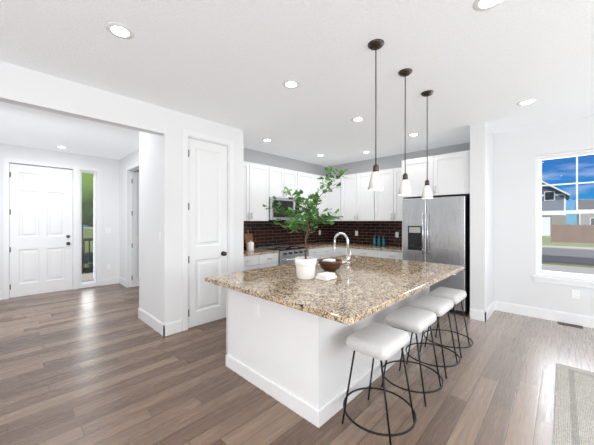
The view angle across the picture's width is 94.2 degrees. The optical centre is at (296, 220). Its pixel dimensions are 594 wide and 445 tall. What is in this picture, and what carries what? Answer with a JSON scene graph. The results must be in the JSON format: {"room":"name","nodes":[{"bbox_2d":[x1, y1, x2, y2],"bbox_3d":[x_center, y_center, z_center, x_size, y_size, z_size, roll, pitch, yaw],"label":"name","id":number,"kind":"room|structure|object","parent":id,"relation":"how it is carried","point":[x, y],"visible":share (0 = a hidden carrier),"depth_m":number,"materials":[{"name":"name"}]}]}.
{"room":"kitchen","nodes":[
{"label":"kitchen","id":0,"kind":"room"},
{"bbox_2d":[0,143,138,291],"bbox_3d":[-4.296,0.010,5.865,0.120,2.740,3.720,0,0,44],"label":"wall","id":1,"kind":"structure","parent":0,"point":[110,203],"depth_m":5.91,"materials":[{"name":"paint"}]},
{"bbox_2d":[9,163,72,297],"bbox_3d":[-4.819,0.173,5.237,0.105,2.406,0.883,0,0,44],"label":"front door","id":2,"kind":"structure","parent":1,"relation":"in","point":[40,230],"depth_m":5.22,"materials":[{"name":"paint"}]},
{"bbox_2d":[3,158,100,298],"bbox_3d":[-4.676,0.133,5.370,0.016,2.495,1.420,0,0,44],"label":"trim","id":3,"kind":"structure","parent":1,"relation":"attached to","point":[76,169],"depth_m":5.56,"materials":[{"name":"paint"}]},
{"bbox_2d":[80,170,95,283],"bbox_3d":[-4.392,0.128,5.790,0.075,2.345,0.280,0,0,44],"label":"sidelight","id":4,"kind":"object","parent":1,"relation":"attached to","point":[94,225],"visible":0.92,"depth_m":5.81,"materials":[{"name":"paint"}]},
{"bbox_2d":[105,228,110,232],"bbox_3d":[-4.095,0.203,5.984,0.005,0.115,0.110,0,0,44],"label":"light switch","id":5,"kind":"object","parent":1,"relation":"attached to","point":[107,230],"depth_m":5.98,"materials":[{"name":"plastic"}]},
{"bbox_2d":[101,277,118,285],"bbox_3d":[-4.073,1.309,6.000,0.014,0.142,0.315,0,0,44],"label":"baseboard","id":6,"kind":"structure","parent":1,"relation":"attached to","point":[107,281],"depth_m":5.99,"materials":[{"name":"paint"}]},
{"bbox_2d":[0,61,243,323],"bbox_3d":[-2.550,0.010,2.397,0.120,2.740,4.930,0,0,44],"label":"wall","id":7,"kind":"structure","parent":0,"point":[25,87],"depth_m":3.33,"materials":[{"name":"paint"}]},
{"bbox_2d":[188,138,226,327],"bbox_3d":[-1.187,0.153,3.736,0.105,2.446,0.579,0,0,44],"label":"pantry door","id":8,"kind":"structure","parent":7,"relation":"in","point":[207,209],"depth_m":3.73,"materials":[{"name":"paint"}]},
{"bbox_2d":[182,129,233,330],"bbox_3d":[-1.223,0.113,3.770,0.136,2.535,0.750,0,0,44],"label":"trim","id":9,"kind":"structure","parent":7,"relation":"attached to","point":[187,134],"depth_m":3.51,"materials":[{"name":"paint"}]},
{"bbox_2d":[120,149,138,286],"bbox_3d":[-2.921,0.010,5.240,2.730,2.740,0.120,0,0,44],"label":"wall","id":10,"kind":"structure","parent":0,"point":[129,159],"depth_m":5.83,"materials":[{"name":"paint"}]},
{"bbox_2d":[119,277,125,286],"bbox_3d":[-3.763,1.309,5.954,0.525,0.142,0.014,0,0,44],"label":"baseboard","id":11,"kind":"structure","parent":10,"relation":"attached to","point":[122,281],"depth_m":5.93,"materials":[{"name":"paint"}]},
{"bbox_2d":[126,162,138,287],"bbox_3d":[-3.196,0.133,5.408,1.040,2.495,0.016,0,0,44],"label":"trim","id":12,"kind":"structure","parent":10,"relation":"attached to","point":[132,166],"depth_m":5.72,"materials":[{"name":"paint"}]},
{"bbox_2d":[131,171,138,286],"bbox_3d":[-3.124,0.173,6.043,0.105,2.406,0.880,0,0,44],"label":"door","id":13,"kind":"structure","parent":10,"relation":"in","point":[134,229],"depth_m":5.78,"materials":[{"name":"paint"}]},
{"bbox_2d":[142,132,160,321],"bbox_3d":[-1.884,0.010,3.677,0.690,2.740,0.120,0,0,44],"label":"wall","id":14,"kind":"structure","parent":0,"point":[151,224],"depth_m":3.61,"materials":[{"name":"paint"}]},
{"bbox_2d":[138,308,165,336],"bbox_3d":[-1.926,1.309,3.624,0.944,0.142,0.014,0,0,44],"label":"baseboard","id":15,"kind":"structure","parent":14,"relation":"attached to","point":[161,328],"depth_m":3.55,"materials":[{"name":"paint"}]},
{"bbox_2d":[139,131,326,308],"bbox_3d":[-0.717,0.010,5.474,0.128,2.740,4.330,0,0,44],"label":"wall","id":16,"kind":"structure","parent":0,"point":[268,233],"depth_m":5.62,"materials":[{"name":"tile"}]},
{"bbox_2d":[244,161,271,220],"bbox_3d":[-0.925,-0.510,4.918,0.350,1.020,0.949,0,0,44],"label":"upper cabinet","id":17,"kind":"object","parent":16,"relation":"attached to","point":[257,177],"depth_m":4.90,"materials":[{"name":"paint"}]},
{"bbox_2d":[272,166,299,197],"bbox_3d":[-0.378,-0.733,5.489,0.350,0.575,0.757,0,0,44],"label":"upper cabinet","id":18,"kind":"object","parent":16,"relation":"attached to","point":[281,178],"depth_m":5.37,"materials":[{"name":"paint"}]},
{"bbox_2d":[269,197,299,219],"bbox_3d":[-0.336,-0.230,5.448,0.465,0.420,0.750,0,0,44],"label":"microwave","id":19,"kind":"object","parent":18,"relation":"attached to","point":[285,203],"visible":0.54,"depth_m":5.24,"materials":[{"name":"silver metal"}]},
{"bbox_2d":[286,173,311,220],"bbox_3d":[0.066,-0.510,5.951,0.350,1.020,0.649,0,0,44],"label":"upper cabinet","id":20,"kind":"object","parent":16,"relation":"attached to","point":[305,178],"depth_m":5.83,"materials":[{"name":"paint"}]},
{"bbox_2d":[312,174,327,220],"bbox_3d":[0.435,-0.510,6.307,0.392,1.020,0.630,0,0,44],"label":"upper cabinet","id":21,"kind":"object","parent":16,"relation":"attached to","point":[316,184],"depth_m":6.20,"materials":[{"name":"paint"}]},
{"bbox_2d":[327,142,469,246],"bbox_3d":[1.931,-0.418,5.763,3.309,1.884,0.008,0,0,44],"label":"wall","id":22,"kind":"structure","parent":16,"relation":"attached to","point":[366,230],"depth_m":6.01,"materials":[{"name":"tile"}]},
{"bbox_2d":[328,175,343,220],"bbox_3d":[0.986,-0.510,6.398,0.404,1.020,0.392,0,0,44],"label":"upper cabinet","id":23,"kind":"object","parent":22,"relation":"attached to","point":[336,197],"depth_m":6.27,"materials":[{"name":"paint"}]},
{"bbox_2d":[344,171,371,220],"bbox_3d":[1.398,-0.510,6.033,0.951,1.020,0.349,0,0,44],"label":"upper cabinet","id":24,"kind":"object","parent":22,"relation":"attached to","point":[353,198],"depth_m":5.89,"materials":[{"name":"paint"}]},
{"bbox_2d":[372,167,401,220],"bbox_3d":[1.961,-0.510,5.493,0.863,1.020,0.349,0,0,44],"label":"upper cabinet","id":25,"kind":"object","parent":22,"relation":"attached to","point":[386,203],"depth_m":5.42,"materials":[{"name":"paint"}]},
{"bbox_2d":[0,283,593,444],"bbox_3d":[-0.442,1.430,2.502,10.340,0.100,8.240,0,0,44],"label":"floor","id":26,"kind":"structure","parent":0,"point":[101,365],"depth_m":2.32,"materials":[{"name":"brown wood"}]},
{"bbox_2d":[244,254,263,270],"bbox_3d":[-0.984,0.971,4.661,0.620,0.820,0.501,0,0,44],"label":"base cabinet","id":27,"kind":"object","parent":26,"relation":"on","point":[257,258],"depth_m":4.50,"materials":[{"name":"paint"}]},
{"bbox_2d":[244,250,275,253],"bbox_3d":[-0.848,0.542,4.795,0.620,0.036,0.883,0,0,44],"label":"countertop","id":28,"kind":"structure","parent":27,"relation":"on","point":[245,251],"depth_m":4.75,"materials":[{"name":"beige stone"}]},
{"bbox_2d":[244,229,252,249],"bbox_3d":[-0.893,0.340,5.124,0.106,0.370,0.180,0,0,44],"label":"cutting board","id":29,"kind":"object","parent":28,"relation":"on","point":[248,236],"visible":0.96,"depth_m":5.12,"materials":[{"name":"brown wood"}]},
{"bbox_2d":[247,241,253,250],"bbox_3d":[-0.816,0.435,4.856,0.116,0.178,0.116,0,0,44],"label":"canister","id":30,"kind":"object","parent":28,"relation":"on","point":[250,245],"visible":1,"depth_m":4.80,"materials":[{"name":"white ceramic"}]},
{"bbox_2d":[264,250,278,267],"bbox_3d":[-0.721,0.971,4.936,0.620,0.820,0.504,0,0,44],"label":"base cabinet","id":31,"kind":"object","parent":26,"relation":"on","point":[270,260],"depth_m":4.78,"materials":[{"name":"paint"}]},
{"bbox_2d":[258,245,308,264],"bbox_3d":[-0.240,0.940,5.357,0.714,0.880,0.754,0,0,44],"label":"range","id":32,"kind":"object","parent":26,"relation":"on","point":[287,254],"visible":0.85,"depth_m":5.12,"materials":[{"name":"silver metal"}]},
{"bbox_2d":[298,246,319,258],"bbox_3d":[0.148,0.971,5.842,0.620,0.820,0.471,0,0,44],"label":"base cabinet","id":33,"kind":"object","parent":26,"relation":"on","point":[315,252],"depth_m":5.64,"materials":[{"name":"paint"}]},
{"bbox_2d":[320,246,331,258],"bbox_3d":[0.410,0.971,6.071,0.682,0.820,0.465,0,0,44],"label":"base cabinet","id":34,"kind":"object","parent":26,"relation":"on","point":[325,251],"depth_m":5.88,"materials":[{"name":"paint"}]},
{"bbox_2d":[225,287,429,427],"bbox_3d":[0.472,0.975,3.039,1.189,0.810,2.184,0,0,44],"label":"kitchen island","id":35,"kind":"object","parent":26,"relation":"on","point":[289,349],"depth_m":2.11,"materials":[{"name":"paint"}]},
{"bbox_2d":[254,302,258,316],"bbox_3d":[-0.342,0.743,2.317,0.070,0.115,0.008,0,0,44],"label":"outlet","id":36,"kind":"object","parent":35,"relation":"attached to","point":[256,309],"visible":1,"depth_m":2.31,"materials":[{"name":"plastic"}]},
{"bbox_2d":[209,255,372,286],"bbox_3d":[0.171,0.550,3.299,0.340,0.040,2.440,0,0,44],"label":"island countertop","id":37,"kind":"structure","parent":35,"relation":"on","point":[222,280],"depth_m":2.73,"materials":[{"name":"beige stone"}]},
{"bbox_2d":[341,259,352,262],"bbox_3d":[0.483,0.666,3.624,0.348,0.216,0.748,0,0,44],"label":"sink","id":38,"kind":"object","parent":37,"relation":"in","point":[344,260],"depth_m":3.88,"materials":[{"name":"silver metal"}]},
{"bbox_2d":[229,257,463,326],"bbox_3d":[0.713,0.550,2.780,1.160,0.040,2.440,0,0,44],"label":"island countertop","id":39,"kind":"structure","parent":35,"relation":"on","point":[361,288],"depth_m":2.23,"materials":[{"name":"beige stone"}]},
{"bbox_2d":[262,165,346,279],"bbox_3d":[0.098,0.011,2.593,0.706,1.035,0.645,0,0,44],"label":"plant","id":40,"kind":"object","parent":39,"relation":"on","point":[305,266],"visible":1,"depth_m":2.52,"materials":[{"name":"green plant"}]},
{"bbox_2d":[316,272,336,280],"bbox_3d":[0.269,0.503,2.527,0.120,0.052,0.160,0,0,44],"label":"box","id":41,"kind":"object","parent":39,"relation":"on","point":[325,276],"visible":1,"depth_m":2.48,"materials":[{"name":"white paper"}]},
{"bbox_2d":[318,258,342,271],"bbox_3d":[0.352,0.467,2.932,0.260,0.125,0.260,0,0,44],"label":"bowl","id":42,"kind":"object","parent":39,"relation":"on","point":[329,264],"visible":1,"depth_m":2.85,"materials":[{"name":"brown wood"}]},
{"bbox_2d":[333,232,350,262],"bbox_3d":[0.586,0.337,3.560,0.253,0.384,0.111,0,0,44],"label":"faucet","id":43,"kind":"object","parent":39,"relation":"on","point":[348,257],"visible":1,"depth_m":3.48,"materials":[{"name":"silver metal"}]},
{"bbox_2d":[332,246,355,256],"bbox_3d":[1.153,0.971,6.052,0.584,0.820,0.661,0,0,44],"label":"base cabinet","id":44,"kind":"object","parent":26,"relation":"on","point":[340,250],"depth_m":5.84,"materials":[{"name":"paint"}]},
{"bbox_2d":[300,242,339,249],"bbox_3d":[0.476,0.542,6.176,0.620,0.036,1.406,0,0,44],"label":"countertop","id":45,"kind":"structure","parent":44,"relation":"on","point":[310,245],"depth_m":6.17,"materials":[{"name":"beige stone"}]},
{"bbox_2d":[356,250,375,256],"bbox_3d":[1.551,0.971,5.699,0.722,0.820,0.620,0,0,44],"label":"base cabinet","id":46,"kind":"object","parent":26,"relation":"on","point":[371,253],"depth_m":5.43,"materials":[{"name":"paint"}]},
{"bbox_2d":[342,323,416,444],"bbox_3d":[0.558,1.073,1.889,0.481,0.616,0.481,0,0,44],"label":"stool","id":47,"kind":"object","parent":26,"relation":"on","point":[380,342],"visible":1,"depth_m":1.81,"materials":[{"name":"fabric"}]},
{"bbox_2d":[376,250,401,259],"bbox_3d":[1.953,0.971,5.314,0.635,0.820,0.620,0,0,44],"label":"base cabinet","id":48,"kind":"object","parent":26,"relation":"on","point":[391,254],"depth_m":5.11,"materials":[{"name":"paint"}]},
{"bbox_2d":[340,243,401,249],"bbox_3d":[1.576,0.542,5.666,1.667,0.036,0.620,0,0,44],"label":"countertop","id":49,"kind":"structure","parent":48,"relation":"on","point":[358,247],"depth_m":5.47,"materials":[{"name":"beige stone"}]},
{"bbox_2d":[377,235,380,245],"bbox_3d":[1.718,0.410,5.779,0.063,0.227,0.063,0,0,32],"label":"bottle","id":50,"kind":"object","parent":49,"relation":"on","point":[378,241],"depth_m":5.76,"materials":[{"name":"blue glass"}]},
{"bbox_2d":[381,306,443,406],"bbox_3d":[0.952,1.073,2.301,0.481,0.616,0.481,0,0,44],"label":"stool","id":51,"kind":"object","parent":26,"relation":"on","point":[412,319],"visible":0.9,"depth_m":2.21,"materials":[{"name":"fabric"}]},
{"bbox_2d":[405,295,460,378],"bbox_3d":[1.305,1.073,2.669,0.481,0.616,0.481,0,0,44],"label":"stool","id":52,"kind":"object","parent":26,"relation":"on","point":[439,306],"visible":0.92,"depth_m":2.59,"materials":[{"name":"fabric"}]},
{"bbox_2d":[403,196,469,314],"bbox_3d":[2.384,0.507,4.592,0.909,1.745,0.971,0,0,44],"label":"fridge","id":53,"kind":"object","parent":26,"relation":"on","point":[436,229],"visible":0.58,"depth_m":4.18,"materials":[{"name":"silver metal"}]},
{"bbox_2d":[423,287,472,357],"bbox_3d":[1.651,1.073,3.030,0.481,0.616,0.481,0,0,44],"label":"stool","id":54,"kind":"object","parent":26,"relation":"on","point":[456,296],"visible":0.85,"depth_m":2.95,"materials":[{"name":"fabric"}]},
{"bbox_2d":[558,322,582,328],"bbox_3d":[3.616,1.377,3.656,0.240,0.006,0.113,0,0,44],"label":"floor air vent","id":55,"kind":"object","parent":26,"relation":"in","point":[571,325],"visible":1,"depth_m":3.63,"materials":[{"name":"metal"}]},
{"bbox_2d":[553,363,593,444],"bbox_3d":[2.466,1.374,0.794,2.540,0.012,2.760,0,0,44],"label":"rug","id":56,"kind":"object","parent":26,"relation":"on","point":[573,423],"visible":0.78,"depth_m":2.03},
{"bbox_2d":[0,0,593,166],"bbox_3d":[-0.442,-1.410,2.502,10.340,0.100,8.240,0,0,44],"label":"ceiling","id":57,"kind":"structure","parent":0,"point":[234,63],"depth_m":2.43,"materials":[{"name":"paint"}]},
{"bbox_2d":[105,22,133,38],"bbox_3d":[-1.265,-1.357,1.975,0.176,0.004,0.176,0,0,44],"label":"recessed light","id":58,"kind":"object","parent":57,"relation":"in","point":[119,30],"visible":1,"depth_m":1.96,"materials":[{"name":"plastic"}]},
{"bbox_2d":[282,80,299,88],"bbox_3d":[-0.058,-1.357,2.743,0.176,0.004,0.176,0,0,44],"label":"recessed light","id":59,"kind":"object","parent":57,"relation":"in","point":[290,84],"visible":1,"depth_m":2.74,"materials":[{"name":"plastic"}]},
{"bbox_2d":[351,117,364,121],"bbox_3d":[0.814,-1.357,3.681,0.176,0.004,0.176,0,0,44],"label":"recessed light","id":60,"kind":"object","parent":57,"relation":"in","point":[356,119],"visible":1,"depth_m":3.68,"materials":[{"name":"plastic"}]},
{"bbox_2d":[368,39,383,190],"bbox_3d":[0.606,-0.800,2.120,0.124,1.120,0.124,0,0,44],"label":"pendant light","id":61,"kind":"object","parent":57,"relation":"hanging from","point":[375,183],"visible":1,"depth_m":2.10,"materials":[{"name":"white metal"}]},
{"bbox_2d":[398,68,412,194],"bbox_3d":[0.987,-0.800,2.517,0.124,1.120,0.124,0,0,44],"label":"pendant light","id":62,"kind":"object","parent":57,"relation":"hanging from","point":[405,188],"visible":1,"depth_m":2.50,"materials":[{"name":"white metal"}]},
{"bbox_2d":[408,133,419,135],"bbox_3d":[1.833,-1.357,4.339,0.176,0.004,0.176,0,0,44],"label":"recessed light","id":63,"kind":"object","parent":57,"relation":"in","point":[413,134],"visible":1,"depth_m":4.32,"materials":[{"name":"plastic"}]},
{"bbox_2d":[421,90,433,198],"bbox_3d":[1.381,-0.800,2.929,0.124,1.120,0.124,0,0,44],"label":"pendant light","id":64,"kind":"object","parent":57,"relation":"hanging from","point":[427,193],"visible":1,"depth_m":2.91,"materials":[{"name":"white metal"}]},
{"bbox_2d":[473,0,503,10],"bbox_3d":[1.188,-1.357,1.701,0.176,0.004,0.176,0,0,44],"label":"recessed light","id":65,"kind":"object","parent":57,"relation":"in","point":[481,5],"visible":1,"depth_m":1.73,"materials":[{"name":"plastic"}]},
{"bbox_2d":[517,99,536,105],"bbox_3d":[2.628,-1.357,3.160,0.176,0.004,0.176,0,0,44],"label":"recessed light","id":66,"kind":"object","parent":57,"relation":"in","point":[526,102],"visible":1,"depth_m":3.15,"materials":[{"name":"plastic"}]},
{"bbox_2d":[470,122,493,310],"bbox_3d":[2.899,0.010,4.251,0.180,2.740,1.090,0,0,44],"label":"wall","id":67,"kind":"structure","parent":0,"point":[482,216],"depth_m":3.87,"materials":[{"name":"paint"}]},
{"bbox_2d":[484,301,495,321],"bbox_3d":[2.812,1.309,4.020,0.014,0.142,0.664,0,0,44],"label":"baseboard","id":68,"kind":"structure","parent":67,"relation":"attached to","point":[488,312],"depth_m":3.95,"materials":[{"name":"paint"}]},
{"bbox_2d":[494,116,593,316],"bbox_3d":[4.463,0.010,3.036,3.760,2.740,0.120,0,0,44],"label":"wall","id":69,"kind":"structure","parent":0,"point":[517,152],"depth_m":4.03,"materials":[{"name":"paint"}]},
{"bbox_2d":[496,301,593,327],"bbox_3d":[4.406,1.309,2.998,3.730,0.142,0.014,0,0,44],"label":"baseboard","id":70,"kind":"structure","parent":69,"relation":"attached to","point":[576,319],"depth_m":3.86,"materials":[{"name":"paint"}]},
{"bbox_2d":[533,149,593,287],"bbox_3d":[3.879,-0.037,3.568,1.260,1.805,0.150,0,0,44],"label":"window","id":71,"kind":"structure","parent":69,"relation":"in","point":[554,274],"depth_m":3.84,"materials":[{"name":"paint"}]},
{"bbox_2d":[572,290,579,298],"bbox_3d":[3.708,0.980,3.671,0.072,0.115,0.008,0,0,44],"label":"outlet","id":72,"kind":"object","parent":69,"relation":"attached to","point":[575,294],"visible":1,"depth_m":3.67,"materials":[{"name":"plastic"}]},
{"label":"outside","id":73,"kind":"structure","parent":0,"visible":0},
{"bbox_2d":[83,227,593,272],"bbox_3d":[27.684,1.930,28.872,240.000,0.200,320.000,0,0,44],"label":"ground","id":74,"kind":"structure","parent":73,"point":[547,239],"depth_m":20.63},
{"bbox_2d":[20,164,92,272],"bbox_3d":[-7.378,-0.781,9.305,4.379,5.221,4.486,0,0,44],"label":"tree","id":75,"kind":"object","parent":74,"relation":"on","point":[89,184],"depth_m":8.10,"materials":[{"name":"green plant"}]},
{"bbox_2d":[82,238,92,281],"bbox_3d":[-5.443,1.150,6.265,2.070,1.360,4.510,0,0,44],"label":"porch","id":76,"kind":"object","parent":74,"relation":"on","point":[85,268],"depth_m":7.38,"materials":[{"name":"paint"}]},
{"bbox_2d":[83,226,593,274],"bbox_3d":[14.223,1.815,14.833,240.000,0.030,14.100,0,0,44],"label":"street","id":77,"kind":"structure","parent":74,"relation":"on","point":[572,254],"depth_m":13.33,"materials":[{"name":"grey asphalt"}]},
{"bbox_2d":[542,181,569,235],"bbox_3d":[33.962,-1.630,38.092,5.100,6.920,10.700,0,0,44],"label":"houses","id":78,"kind":"structure","parent":74,"relation":"on","point":[552,204],"depth_m":33.79,"materials":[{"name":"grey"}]},
{"bbox_2d":[551,224,593,242],"bbox_3d":[37.051,1.050,10.220,40.660,1.560,0.200,0,0,44],"label":"fence","id":79,"kind":"object","parent":74,"relation":"on","point":[583,237],"depth_m":23.36,"materials":[{"name":"brown wood"}]},
{"bbox_2d":[575,199,593,224],"bbox_3d":[57.765,-1.090,48.505,12.450,5.840,10.720,0,0,44],"label":"houses","id":80,"kind":"structure","parent":74,"relation":"on","point":[584,219],"depth_m":48.77,"materials":[{"name":"grey"}]},
{"bbox_3d":[1.975,0.010,5.809,3.310,2.740,0.120,0,0,44],"label":"wall","id":81,"kind":"structure","parent":0,"visible":0},
{"bbox_2d":[402,150,469,259],"bbox_3d":[2.430,0.180,4.625,1.003,2.400,0.954,0,0,44],"label":"upper cabinet","id":82,"kind":"object","parent":81,"relation":"attached to","point":[448,174],"visible":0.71,"depth_m":4.25,"materials":[{"name":"paint"}]}
]}

